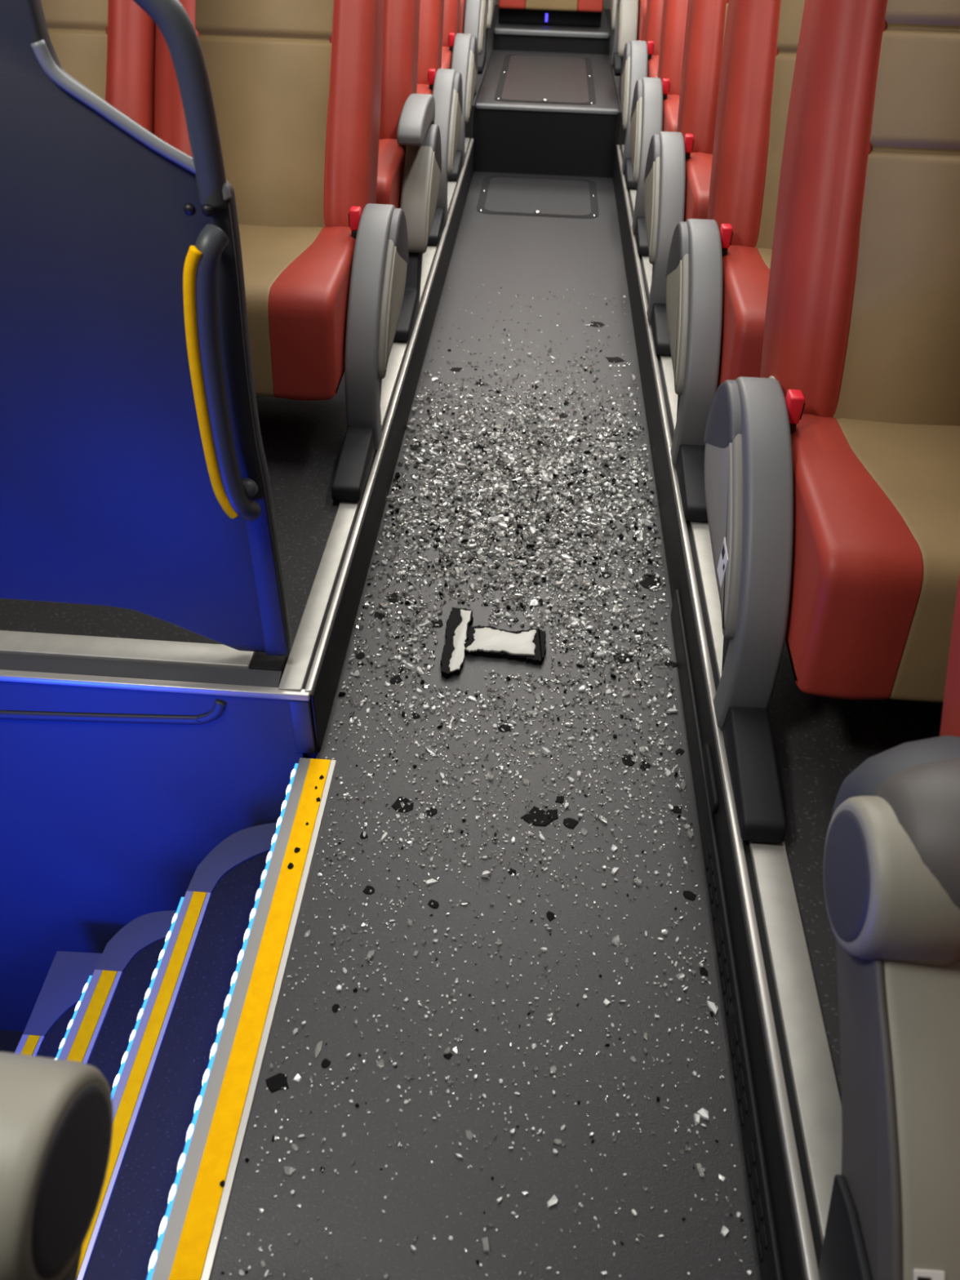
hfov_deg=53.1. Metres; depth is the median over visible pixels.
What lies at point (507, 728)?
flake
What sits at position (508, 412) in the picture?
shard
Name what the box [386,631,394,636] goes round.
shard
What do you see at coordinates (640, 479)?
shard
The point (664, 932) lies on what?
shard
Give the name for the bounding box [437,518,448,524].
shard
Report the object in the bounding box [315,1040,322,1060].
shard
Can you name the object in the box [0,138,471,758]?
floor
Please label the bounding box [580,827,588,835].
shard
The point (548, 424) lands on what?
shard
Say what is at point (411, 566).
shard
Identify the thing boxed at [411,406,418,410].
shard
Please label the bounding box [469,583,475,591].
shard
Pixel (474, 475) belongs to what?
shard
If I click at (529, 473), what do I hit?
glass
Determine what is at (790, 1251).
trim
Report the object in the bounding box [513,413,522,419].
shard
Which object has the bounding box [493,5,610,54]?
floor
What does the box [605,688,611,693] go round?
shard
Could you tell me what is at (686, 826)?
shard
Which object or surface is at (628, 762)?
flake
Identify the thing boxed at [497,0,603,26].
seat
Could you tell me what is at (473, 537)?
shard
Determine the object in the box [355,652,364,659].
flake
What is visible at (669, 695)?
shard
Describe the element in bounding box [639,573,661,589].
flake
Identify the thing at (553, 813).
flake
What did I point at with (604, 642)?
shard
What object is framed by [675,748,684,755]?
flake
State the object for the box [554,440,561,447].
shard
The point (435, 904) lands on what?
flake
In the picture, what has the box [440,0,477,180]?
seat
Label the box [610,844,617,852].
shard
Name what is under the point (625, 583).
shard
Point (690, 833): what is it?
shard
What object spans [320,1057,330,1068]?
flake
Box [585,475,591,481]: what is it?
shard
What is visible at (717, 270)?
seat
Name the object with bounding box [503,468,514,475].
flake
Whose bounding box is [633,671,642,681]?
shard
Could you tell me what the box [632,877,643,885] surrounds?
shard
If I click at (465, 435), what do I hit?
shard
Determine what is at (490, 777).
shard
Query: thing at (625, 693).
shard
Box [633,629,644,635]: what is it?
flake
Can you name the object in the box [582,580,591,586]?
shard
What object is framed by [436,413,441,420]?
shard
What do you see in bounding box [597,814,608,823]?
shard
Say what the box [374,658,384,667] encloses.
shard
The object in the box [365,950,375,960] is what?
shard
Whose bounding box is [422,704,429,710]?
shard
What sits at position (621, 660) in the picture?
flake
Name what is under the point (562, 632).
shard
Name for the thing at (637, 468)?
shard
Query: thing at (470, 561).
flake
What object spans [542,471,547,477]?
shard
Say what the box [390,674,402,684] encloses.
flake
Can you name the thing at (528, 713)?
shard
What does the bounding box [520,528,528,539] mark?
shard
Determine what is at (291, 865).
crumb
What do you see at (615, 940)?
shard
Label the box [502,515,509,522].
shard
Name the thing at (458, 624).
lump
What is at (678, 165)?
seat
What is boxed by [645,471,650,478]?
shard
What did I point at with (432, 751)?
shard
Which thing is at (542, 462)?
shard
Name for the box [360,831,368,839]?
flake
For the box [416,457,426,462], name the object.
shard
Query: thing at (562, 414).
flake
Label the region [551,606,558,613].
shard
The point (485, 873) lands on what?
shard
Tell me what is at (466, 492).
shard
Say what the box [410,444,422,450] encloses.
flake
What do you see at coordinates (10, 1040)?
floor
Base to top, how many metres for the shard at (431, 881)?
0.004 m
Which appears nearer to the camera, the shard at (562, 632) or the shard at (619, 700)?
the shard at (619, 700)
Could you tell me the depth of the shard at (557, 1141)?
1.24 m
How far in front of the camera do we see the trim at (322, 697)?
2.25 m
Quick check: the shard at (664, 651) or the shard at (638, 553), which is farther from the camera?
the shard at (638, 553)
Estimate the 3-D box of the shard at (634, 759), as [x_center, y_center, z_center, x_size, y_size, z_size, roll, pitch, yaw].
[0.283,0.218,1.763,0.010,0.004,0.012,17,43,18]
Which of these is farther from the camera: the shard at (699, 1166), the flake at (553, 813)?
the flake at (553, 813)
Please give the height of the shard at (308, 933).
0.004 m
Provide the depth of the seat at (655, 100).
3.52 m
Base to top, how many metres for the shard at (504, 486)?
0.008 m
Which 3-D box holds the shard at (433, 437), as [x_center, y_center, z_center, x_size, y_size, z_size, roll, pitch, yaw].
[-0.127,-0.561,2.666,0.016,0.008,0.027,-13,42,-17]
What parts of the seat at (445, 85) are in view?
leg, armrest panel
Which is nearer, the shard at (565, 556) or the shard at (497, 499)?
the shard at (565, 556)
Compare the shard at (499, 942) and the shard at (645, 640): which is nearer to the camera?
the shard at (499, 942)
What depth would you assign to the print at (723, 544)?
1.55 m
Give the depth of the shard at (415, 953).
1.45 m
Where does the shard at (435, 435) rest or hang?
on the floor at (527, 255)
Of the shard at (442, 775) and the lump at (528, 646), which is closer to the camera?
the shard at (442, 775)
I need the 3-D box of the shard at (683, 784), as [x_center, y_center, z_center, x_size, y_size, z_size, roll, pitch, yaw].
[0.362,0.260,1.714,0.009,0.007,0.020,24,45,24]
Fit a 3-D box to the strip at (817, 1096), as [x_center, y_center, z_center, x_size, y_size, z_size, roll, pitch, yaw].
[0.463,-0.127,1.956,0.075,0.016,7.010,4,40,2]
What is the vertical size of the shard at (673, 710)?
0.007 m
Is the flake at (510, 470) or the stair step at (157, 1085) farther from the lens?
the flake at (510, 470)
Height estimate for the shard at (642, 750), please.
0.006 m
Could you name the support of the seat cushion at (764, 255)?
on the seat at (717, 270)
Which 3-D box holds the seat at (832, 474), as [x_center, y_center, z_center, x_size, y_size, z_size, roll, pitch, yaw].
[0.987,-0.436,1.462,1.157,1.118,1.078,4,40,2]
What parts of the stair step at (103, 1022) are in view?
curved trim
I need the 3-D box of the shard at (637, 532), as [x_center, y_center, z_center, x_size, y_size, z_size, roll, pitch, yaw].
[0.384,-0.263,2.333,0.028,0.008,0.012,-27,48,-30]
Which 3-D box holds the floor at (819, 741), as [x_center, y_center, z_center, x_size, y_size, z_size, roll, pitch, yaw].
[1.006,0.019,1.980,1.167,0.226,7.130,4,40,2]
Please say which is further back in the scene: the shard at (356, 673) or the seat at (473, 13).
the seat at (473, 13)
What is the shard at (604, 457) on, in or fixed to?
on the floor at (527, 255)
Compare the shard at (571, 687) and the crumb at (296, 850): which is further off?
the shard at (571, 687)
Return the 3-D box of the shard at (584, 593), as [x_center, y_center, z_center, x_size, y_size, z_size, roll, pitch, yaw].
[0.233,-0.108,2.143,0.036,0.009,0.012,11,41,10]
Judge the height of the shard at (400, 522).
0.007 m
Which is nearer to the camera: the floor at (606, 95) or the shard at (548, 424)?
the shard at (548, 424)
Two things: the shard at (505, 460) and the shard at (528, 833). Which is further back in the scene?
the shard at (505, 460)
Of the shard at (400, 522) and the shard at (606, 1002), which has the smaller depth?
the shard at (606, 1002)
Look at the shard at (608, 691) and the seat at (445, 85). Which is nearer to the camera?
the shard at (608, 691)
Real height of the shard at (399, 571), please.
0.006 m
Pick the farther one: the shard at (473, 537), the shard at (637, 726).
the shard at (473, 537)
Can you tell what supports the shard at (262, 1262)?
on the floor at (527, 255)
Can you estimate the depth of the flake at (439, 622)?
2.05 m
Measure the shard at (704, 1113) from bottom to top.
0.007 m
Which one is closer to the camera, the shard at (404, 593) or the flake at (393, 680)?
the flake at (393, 680)
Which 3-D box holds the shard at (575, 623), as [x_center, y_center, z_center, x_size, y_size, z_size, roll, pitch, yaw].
[0.205,-0.035,2.056,0.020,0.008,0.013,-26,47,-29]
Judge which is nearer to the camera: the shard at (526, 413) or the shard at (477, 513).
the shard at (477, 513)
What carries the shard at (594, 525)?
on the floor at (527, 255)
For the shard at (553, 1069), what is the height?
0.006 m
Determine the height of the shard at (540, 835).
0.005 m
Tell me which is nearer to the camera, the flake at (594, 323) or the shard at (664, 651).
the shard at (664, 651)
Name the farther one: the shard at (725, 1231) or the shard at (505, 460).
the shard at (505, 460)
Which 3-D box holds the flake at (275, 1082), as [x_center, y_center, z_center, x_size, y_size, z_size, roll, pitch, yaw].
[-0.274,0.597,1.296,0.029,0.001,0.025,-10,42,-13]
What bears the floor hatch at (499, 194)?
on the floor at (527, 255)
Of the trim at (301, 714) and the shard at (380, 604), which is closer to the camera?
the trim at (301, 714)
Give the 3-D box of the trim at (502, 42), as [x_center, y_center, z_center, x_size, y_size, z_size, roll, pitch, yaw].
[0.422,-3.552,5.721,0.673,0.079,0.006,4,40,2]
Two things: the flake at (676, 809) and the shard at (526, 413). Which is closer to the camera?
the flake at (676, 809)
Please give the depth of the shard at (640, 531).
2.33 m
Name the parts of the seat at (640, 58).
armrest panel, leg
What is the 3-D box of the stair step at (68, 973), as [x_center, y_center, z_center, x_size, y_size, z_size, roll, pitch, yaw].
[-0.869,1.107,1.747,0.188,0.200,1.086,4,40,2]
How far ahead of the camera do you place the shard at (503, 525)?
2.33 m
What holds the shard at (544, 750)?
on the floor at (527, 255)
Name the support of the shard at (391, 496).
on the floor at (527, 255)
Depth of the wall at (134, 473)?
1.48 m
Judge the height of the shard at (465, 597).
0.012 m
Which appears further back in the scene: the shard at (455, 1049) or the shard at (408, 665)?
the shard at (408, 665)
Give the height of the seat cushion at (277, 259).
0.234 m
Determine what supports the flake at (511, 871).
on the floor at (527, 255)
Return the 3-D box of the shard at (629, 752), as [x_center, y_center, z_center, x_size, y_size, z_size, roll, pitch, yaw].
[0.278,0.207,1.776,0.009,0.004,0.014,5,40,4]
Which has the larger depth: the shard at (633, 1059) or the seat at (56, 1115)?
the shard at (633, 1059)
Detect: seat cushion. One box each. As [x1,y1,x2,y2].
[238,223,322,396]
[525,0,577,11]
[757,248,772,268]
[836,417,959,702]
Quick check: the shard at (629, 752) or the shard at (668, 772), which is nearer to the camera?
the shard at (668, 772)
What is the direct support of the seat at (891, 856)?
on the floor at (819, 741)
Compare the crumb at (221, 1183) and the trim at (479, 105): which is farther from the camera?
the trim at (479, 105)
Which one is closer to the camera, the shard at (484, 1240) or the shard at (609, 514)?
the shard at (484, 1240)
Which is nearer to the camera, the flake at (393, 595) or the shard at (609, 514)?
the flake at (393, 595)
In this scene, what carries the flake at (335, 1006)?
on the floor at (527, 255)
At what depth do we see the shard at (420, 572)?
2.18 m
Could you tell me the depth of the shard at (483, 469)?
2.53 m
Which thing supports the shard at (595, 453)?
on the floor at (527, 255)
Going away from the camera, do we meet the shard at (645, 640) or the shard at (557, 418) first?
the shard at (645, 640)
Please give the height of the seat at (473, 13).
1.118 m
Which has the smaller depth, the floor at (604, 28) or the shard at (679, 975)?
the shard at (679, 975)
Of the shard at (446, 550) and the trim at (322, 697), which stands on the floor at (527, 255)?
the shard at (446, 550)
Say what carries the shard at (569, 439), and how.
on the floor at (527, 255)
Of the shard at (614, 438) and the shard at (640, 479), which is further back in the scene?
the shard at (614, 438)
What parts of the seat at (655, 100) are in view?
armrest panel, leg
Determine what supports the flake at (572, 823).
on the floor at (527, 255)
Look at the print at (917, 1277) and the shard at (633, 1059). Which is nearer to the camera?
the print at (917, 1277)
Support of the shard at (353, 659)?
on the floor at (527, 255)
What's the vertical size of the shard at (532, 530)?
0.009 m
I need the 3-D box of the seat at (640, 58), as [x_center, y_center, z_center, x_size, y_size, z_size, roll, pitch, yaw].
[1.216,-2.634,4.071,1.156,1.118,1.078,4,40,2]
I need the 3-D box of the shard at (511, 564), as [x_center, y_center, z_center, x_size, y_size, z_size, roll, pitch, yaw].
[0.071,-0.176,2.219,0.018,0.007,0.019,-16,43,-20]
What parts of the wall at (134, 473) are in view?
edge trim, handrail, grab handle, knob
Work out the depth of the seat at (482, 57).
5.24 m
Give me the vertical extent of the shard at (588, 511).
0.008 m
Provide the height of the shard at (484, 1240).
0.006 m
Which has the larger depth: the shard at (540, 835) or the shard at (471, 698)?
the shard at (471, 698)
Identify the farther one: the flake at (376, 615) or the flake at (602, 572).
the flake at (602, 572)
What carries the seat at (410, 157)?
on the floor at (303, 441)
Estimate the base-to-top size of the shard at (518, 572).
0.011 m
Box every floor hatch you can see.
[476,175,599,217]
[493,54,595,105]
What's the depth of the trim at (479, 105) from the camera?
4.56 m
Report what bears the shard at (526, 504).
on the floor at (527, 255)
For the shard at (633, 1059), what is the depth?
1.33 m
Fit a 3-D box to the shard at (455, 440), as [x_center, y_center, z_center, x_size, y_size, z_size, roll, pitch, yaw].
[-0.066,-0.553,2.658,0.013,0.008,0.024,-5,41,-9]
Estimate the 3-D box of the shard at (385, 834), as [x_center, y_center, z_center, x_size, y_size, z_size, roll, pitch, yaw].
[-0.161,0.329,1.612,0.008,0.008,0.025,15,42,15]
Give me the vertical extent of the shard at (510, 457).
0.011 m
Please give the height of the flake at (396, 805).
0.001 m
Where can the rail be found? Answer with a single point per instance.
(54, 659)
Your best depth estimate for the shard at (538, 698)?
1.88 m
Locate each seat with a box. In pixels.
[0,1051,113,1279]
[40,0,408,501]
[375,0,441,341]
[416,0,462,244]
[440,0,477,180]
[458,0,488,97]
[477,0,495,72]
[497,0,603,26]
[610,0,621,74]
[616,0,647,103]
[620,0,663,188]
[630,0,688,255]
[644,0,728,355]
[666,0,804,521]
[703,0,959,843]
[818,573,959,1279]
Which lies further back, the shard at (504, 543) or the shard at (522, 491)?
the shard at (522, 491)
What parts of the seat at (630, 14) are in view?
leg, armrest panel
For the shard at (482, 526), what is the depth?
2.33 m
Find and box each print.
[721,543,724,559]
[916,1276,931,1279]
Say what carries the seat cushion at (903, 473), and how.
on the seat at (832, 474)
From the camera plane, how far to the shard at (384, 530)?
2.31 m
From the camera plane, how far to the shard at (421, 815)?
1.65 m
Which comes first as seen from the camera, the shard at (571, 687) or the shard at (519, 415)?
the shard at (571, 687)
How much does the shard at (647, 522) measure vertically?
0.014 m
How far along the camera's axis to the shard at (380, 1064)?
1.32 m
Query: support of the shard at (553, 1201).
on the floor at (527, 255)
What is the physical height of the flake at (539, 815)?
0.001 m
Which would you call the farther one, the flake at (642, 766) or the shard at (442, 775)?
the flake at (642, 766)
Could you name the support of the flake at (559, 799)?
on the floor at (527, 255)
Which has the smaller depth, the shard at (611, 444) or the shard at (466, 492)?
the shard at (466, 492)
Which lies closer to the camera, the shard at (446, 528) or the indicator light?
the shard at (446, 528)
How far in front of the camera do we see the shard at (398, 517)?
2.35 m
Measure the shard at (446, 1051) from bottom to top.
0.005 m
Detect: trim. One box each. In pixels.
[288,699,316,753]
[310,139,474,751]
[475,102,617,115]
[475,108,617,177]
[493,34,608,53]
[494,28,608,38]
[612,145,806,1279]
[670,589,783,1279]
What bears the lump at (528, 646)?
on the floor at (527, 255)
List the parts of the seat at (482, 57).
leg, armrest panel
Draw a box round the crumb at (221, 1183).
[219,1179,224,1186]
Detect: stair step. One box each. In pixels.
[14,951,102,1058]
[54,910,176,1092]
[76,822,276,1279]
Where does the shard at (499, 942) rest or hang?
on the floor at (527, 255)
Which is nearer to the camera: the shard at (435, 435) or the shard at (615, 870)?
the shard at (615, 870)
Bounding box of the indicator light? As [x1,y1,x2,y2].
[543,11,549,23]
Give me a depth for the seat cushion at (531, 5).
5.77 m
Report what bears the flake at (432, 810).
on the floor at (527, 255)
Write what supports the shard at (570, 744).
on the floor at (527, 255)
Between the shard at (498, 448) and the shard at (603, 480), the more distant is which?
the shard at (498, 448)
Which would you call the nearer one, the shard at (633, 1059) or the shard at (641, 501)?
the shard at (633, 1059)
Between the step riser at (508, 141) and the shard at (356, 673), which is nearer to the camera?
the shard at (356, 673)
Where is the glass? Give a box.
[220,283,751,1279]
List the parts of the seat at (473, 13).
armrest panel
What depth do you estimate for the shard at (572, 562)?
2.23 m
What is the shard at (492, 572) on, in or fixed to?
on the floor at (527, 255)
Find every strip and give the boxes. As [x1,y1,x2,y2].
[278,137,473,694]
[617,144,842,1279]
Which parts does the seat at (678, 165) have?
armrest panel, leg, backrest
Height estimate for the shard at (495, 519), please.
0.009 m
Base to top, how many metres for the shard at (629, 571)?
0.007 m
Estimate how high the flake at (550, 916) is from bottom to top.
0.001 m
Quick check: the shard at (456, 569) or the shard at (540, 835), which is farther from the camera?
the shard at (456, 569)
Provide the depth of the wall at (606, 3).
7.19 m
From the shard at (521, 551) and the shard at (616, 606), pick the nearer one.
the shard at (616, 606)
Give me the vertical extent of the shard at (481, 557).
0.008 m
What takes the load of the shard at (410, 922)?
on the floor at (527, 255)
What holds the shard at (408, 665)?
on the floor at (527, 255)
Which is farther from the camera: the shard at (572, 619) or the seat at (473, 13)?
the seat at (473, 13)
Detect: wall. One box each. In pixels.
[0,0,305,1031]
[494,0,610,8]
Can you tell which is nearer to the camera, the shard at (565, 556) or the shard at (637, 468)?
the shard at (565, 556)
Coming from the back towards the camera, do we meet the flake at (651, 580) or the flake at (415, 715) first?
the flake at (651, 580)
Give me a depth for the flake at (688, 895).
1.54 m
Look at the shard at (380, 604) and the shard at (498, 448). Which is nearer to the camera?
the shard at (380, 604)
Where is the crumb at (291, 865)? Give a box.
[287,862,293,869]
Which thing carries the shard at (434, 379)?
on the floor at (527, 255)
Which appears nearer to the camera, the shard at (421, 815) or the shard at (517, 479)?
the shard at (421, 815)
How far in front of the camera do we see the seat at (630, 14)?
4.68 m
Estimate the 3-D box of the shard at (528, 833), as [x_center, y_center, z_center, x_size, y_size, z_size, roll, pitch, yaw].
[0.086,0.328,1.626,0.014,0.003,0.007,6,40,5]
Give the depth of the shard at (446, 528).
2.32 m
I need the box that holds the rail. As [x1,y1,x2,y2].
[0,630,310,701]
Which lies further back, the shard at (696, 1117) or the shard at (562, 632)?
the shard at (562, 632)
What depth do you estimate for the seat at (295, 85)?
2.26 m
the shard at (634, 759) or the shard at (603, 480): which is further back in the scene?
the shard at (603, 480)
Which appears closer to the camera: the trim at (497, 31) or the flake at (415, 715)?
the flake at (415, 715)
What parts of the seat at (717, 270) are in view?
armrest panel, leg, backrest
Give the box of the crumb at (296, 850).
[293,847,300,853]
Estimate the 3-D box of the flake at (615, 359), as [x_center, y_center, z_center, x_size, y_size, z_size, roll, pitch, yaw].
[0.438,-0.905,3.101,0.054,0.001,0.046,-6,41,-9]
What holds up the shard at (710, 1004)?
on the floor at (527, 255)
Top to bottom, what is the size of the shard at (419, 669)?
0.008 m
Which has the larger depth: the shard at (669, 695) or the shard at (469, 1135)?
the shard at (669, 695)
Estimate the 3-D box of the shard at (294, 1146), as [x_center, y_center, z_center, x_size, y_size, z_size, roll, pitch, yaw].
[-0.238,0.650,1.232,0.013,0.003,0.007,29,47,28]
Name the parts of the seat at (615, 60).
armrest panel, leg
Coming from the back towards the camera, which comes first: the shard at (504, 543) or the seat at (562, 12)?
the seat at (562, 12)
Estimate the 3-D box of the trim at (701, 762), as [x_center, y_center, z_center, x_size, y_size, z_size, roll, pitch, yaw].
[0.363,0.452,1.404,0.011,0.115,1.710,4,40,2]
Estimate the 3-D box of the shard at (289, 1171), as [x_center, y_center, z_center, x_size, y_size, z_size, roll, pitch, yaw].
[-0.239,0.668,1.209,0.016,0.006,0.011,-2,40,-4]
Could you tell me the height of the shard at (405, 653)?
0.006 m
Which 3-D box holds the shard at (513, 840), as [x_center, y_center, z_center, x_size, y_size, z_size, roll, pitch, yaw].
[0.056,0.336,1.616,0.007,0.003,0.014,11,41,11]
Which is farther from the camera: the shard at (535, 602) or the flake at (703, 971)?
the shard at (535, 602)
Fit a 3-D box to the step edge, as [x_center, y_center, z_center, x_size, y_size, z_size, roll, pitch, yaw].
[-0.339,0.658,1.373,0.076,0.206,1.165,4,40,2]
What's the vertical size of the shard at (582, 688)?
0.007 m
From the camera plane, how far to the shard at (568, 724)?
1.82 m
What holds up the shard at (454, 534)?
on the floor at (527, 255)
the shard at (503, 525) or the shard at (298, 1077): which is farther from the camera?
the shard at (503, 525)
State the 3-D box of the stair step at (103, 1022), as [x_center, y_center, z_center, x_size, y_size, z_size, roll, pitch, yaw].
[-0.677,0.970,1.607,0.206,0.200,1.076,4,40,2]
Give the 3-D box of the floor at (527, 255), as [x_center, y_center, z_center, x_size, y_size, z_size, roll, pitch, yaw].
[0.074,0.017,2.059,0.697,0.080,7.130,4,40,2]
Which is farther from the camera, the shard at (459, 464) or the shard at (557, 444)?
the shard at (557, 444)
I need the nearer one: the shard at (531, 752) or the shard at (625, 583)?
the shard at (531, 752)
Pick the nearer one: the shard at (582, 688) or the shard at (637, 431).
the shard at (582, 688)
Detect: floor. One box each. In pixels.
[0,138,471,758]
[0,1030,23,1053]
[209,171,760,1279]
[465,4,626,177]
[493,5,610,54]
[619,145,943,1247]
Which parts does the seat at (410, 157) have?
leg, armrest panel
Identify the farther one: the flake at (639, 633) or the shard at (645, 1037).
the flake at (639, 633)
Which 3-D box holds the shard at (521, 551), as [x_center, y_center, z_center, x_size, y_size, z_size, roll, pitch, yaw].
[0.096,-0.207,2.254,0.014,0.011,0.026,19,43,19]
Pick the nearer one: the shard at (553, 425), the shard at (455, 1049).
the shard at (455, 1049)
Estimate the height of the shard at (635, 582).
0.008 m
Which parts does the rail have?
rail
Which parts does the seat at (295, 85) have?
backrest, backrest, leg, armrest panel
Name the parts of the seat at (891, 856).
leg, armrest panel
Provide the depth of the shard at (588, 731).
1.81 m
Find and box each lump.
[440,607,473,679]
[464,625,546,665]
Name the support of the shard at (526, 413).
on the floor at (527, 255)
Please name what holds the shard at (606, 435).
on the floor at (527, 255)
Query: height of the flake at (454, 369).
0.001 m
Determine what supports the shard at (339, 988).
on the floor at (527, 255)
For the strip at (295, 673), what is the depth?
2.01 m
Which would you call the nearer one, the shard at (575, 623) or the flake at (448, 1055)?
the flake at (448, 1055)
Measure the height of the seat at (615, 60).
1.118 m
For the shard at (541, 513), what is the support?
on the floor at (527, 255)
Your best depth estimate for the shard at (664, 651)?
1.99 m
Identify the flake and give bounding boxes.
[265,1072,288,1093]
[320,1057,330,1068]
[332,1004,339,1012]
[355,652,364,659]
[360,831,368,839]
[362,885,374,894]
[373,612,384,619]
[388,592,401,603]
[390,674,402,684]
[391,796,413,813]
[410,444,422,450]
[412,712,420,718]
[426,807,437,817]
[427,899,439,908]
[431,618,443,627]
[443,1053,453,1059]
[449,367,462,371]
[466,556,475,563]
[497,724,511,732]
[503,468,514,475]
[508,867,515,875]
[520,806,553,826]
[546,808,558,820]
[546,911,555,921]
[555,795,564,803]
[559,413,568,417]
[563,817,578,829]
[590,321,604,327]
[601,571,611,578]
[605,356,624,363]
[612,650,633,663]
[622,754,635,766]
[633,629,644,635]
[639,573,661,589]
[640,760,650,770]
[664,660,677,667]
[671,805,682,813]
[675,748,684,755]
[683,890,696,901]
[699,966,708,976]
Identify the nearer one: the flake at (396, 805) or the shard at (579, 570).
the flake at (396, 805)
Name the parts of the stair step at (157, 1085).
curved trim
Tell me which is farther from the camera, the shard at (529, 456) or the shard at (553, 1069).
the shard at (529, 456)
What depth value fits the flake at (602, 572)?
2.20 m
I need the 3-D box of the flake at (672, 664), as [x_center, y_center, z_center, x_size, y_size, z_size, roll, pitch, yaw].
[0.392,0.050,1.969,0.027,0.001,0.021,23,45,23]
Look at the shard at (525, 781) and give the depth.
1.71 m
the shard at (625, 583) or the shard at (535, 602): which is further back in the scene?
the shard at (625, 583)
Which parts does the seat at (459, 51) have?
leg, armrest panel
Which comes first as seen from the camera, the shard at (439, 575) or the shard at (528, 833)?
the shard at (528, 833)
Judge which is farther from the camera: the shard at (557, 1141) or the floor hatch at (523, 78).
the floor hatch at (523, 78)
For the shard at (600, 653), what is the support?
on the floor at (527, 255)
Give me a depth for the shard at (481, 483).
2.48 m
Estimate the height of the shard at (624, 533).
0.010 m
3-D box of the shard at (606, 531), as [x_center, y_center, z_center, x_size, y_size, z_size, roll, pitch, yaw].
[0.317,-0.267,2.332,0.031,0.012,0.020,10,41,9]
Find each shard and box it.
[260,1260,266,1268]
[284,1166,296,1175]
[291,1143,299,1151]
[293,1074,302,1082]
[304,929,311,937]
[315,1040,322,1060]
[336,984,342,991]
[348,657,355,662]
[352,671,359,676]
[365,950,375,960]
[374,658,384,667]
[376,1058,384,1067]
[378,602,387,608]
[380,831,388,842]
[382,528,395,533]
[386,493,396,500]
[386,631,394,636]
[395,514,403,522]
[395,570,405,574]
[399,520,408,525]
[401,651,409,655]
[402,590,409,595]
[404,662,415,669]
[407,918,412,926]
[408,564,415,570]
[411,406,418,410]
[411,569,424,576]
[413,950,418,956]
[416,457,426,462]
[416,666,423,674]
[418,813,424,818]
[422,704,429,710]
[425,746,436,755]
[425,878,437,885]
[430,432,439,438]
[431,376,439,381]
[431,435,437,441]
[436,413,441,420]
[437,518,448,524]
[437,573,444,577]
[440,772,444,779]
[441,546,449,552]
[443,524,449,533]
[443,1046,450,1054]
[452,532,458,537]
[452,1047,457,1053]
[453,437,457,444]
[454,567,459,575]
[455,462,466,468]
[457,591,469,602]
[462,433,471,438]
[462,488,471,495]
[465,1129,473,1141]
[468,533,479,540]
[468,696,476,702]
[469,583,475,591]
[470,469,480,477]
[474,511,481,516]
[476,480,484,488]
[476,524,484,528]
[476,554,487,560]
[479,466,486,474]
[480,1237,488,1252]
[481,870,491,877]
[484,773,493,781]
[487,516,500,523]
[488,569,499,575]
[493,496,501,502]
[495,445,504,453]
[496,541,507,546]
[496,937,502,946]
[497,521,507,529]
[499,484,508,488]
[502,457,511,464]
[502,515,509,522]
[506,408,512,416]
[506,455,516,460]
[506,561,515,567]
[511,476,521,482]
[511,836,515,843]
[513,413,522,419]
[513,569,523,577]
[517,548,525,555]
[519,488,527,493]
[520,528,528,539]
[523,502,529,508]
[523,778,528,785]
[524,410,530,416]
[525,711,537,715]
[526,454,533,460]
[526,832,534,835]
[528,526,535,534]
[528,599,538,606]
[528,750,534,755]
[534,692,542,703]
[537,458,547,466]
[538,833,545,841]
[539,511,546,515]
[541,746,551,755]
[542,422,550,427]
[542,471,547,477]
[546,1195,558,1208]
[549,422,555,428]
[549,1065,556,1073]
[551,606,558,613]
[553,416,559,421]
[553,1138,561,1145]
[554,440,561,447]
[559,630,567,635]
[560,553,568,559]
[564,721,573,727]
[564,802,568,809]
[565,437,573,442]
[566,741,572,746]
[568,559,575,565]
[569,684,573,692]
[570,617,577,622]
[570,620,578,626]
[573,567,586,573]
[576,590,591,595]
[577,684,585,691]
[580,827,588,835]
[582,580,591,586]
[584,728,590,734]
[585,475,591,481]
[585,509,594,515]
[590,522,597,527]
[592,451,601,456]
[596,650,606,656]
[597,478,607,484]
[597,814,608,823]
[599,640,608,644]
[601,455,608,461]
[603,433,611,437]
[603,528,616,534]
[603,998,610,1005]
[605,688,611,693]
[607,512,613,518]
[608,442,614,448]
[609,436,621,440]
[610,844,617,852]
[610,867,619,875]
[611,603,619,613]
[611,696,622,704]
[611,934,620,946]
[621,529,628,538]
[621,581,627,586]
[621,690,630,697]
[626,568,632,577]
[627,750,632,755]
[629,1056,636,1062]
[631,579,638,586]
[631,755,636,762]
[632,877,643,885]
[633,428,640,433]
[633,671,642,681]
[634,466,643,471]
[634,498,644,506]
[634,529,643,534]
[635,551,643,556]
[635,724,640,730]
[637,476,643,483]
[638,529,642,537]
[638,746,646,754]
[640,518,653,525]
[642,638,649,643]
[643,1031,647,1039]
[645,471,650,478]
[654,537,662,546]
[660,929,667,935]
[662,648,671,654]
[665,768,671,776]
[666,692,671,697]
[666,707,678,713]
[675,973,683,981]
[679,780,686,790]
[683,824,689,829]
[686,828,693,838]
[693,1113,699,1124]
[695,1163,704,1177]
[697,1107,709,1120]
[706,1000,716,1015]
[718,1173,725,1181]
[720,1225,728,1237]
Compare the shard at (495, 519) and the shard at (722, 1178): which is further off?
the shard at (495, 519)
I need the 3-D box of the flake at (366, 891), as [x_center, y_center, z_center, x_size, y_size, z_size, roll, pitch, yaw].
[-0.177,0.399,1.534,0.019,0.001,0.016,6,40,5]

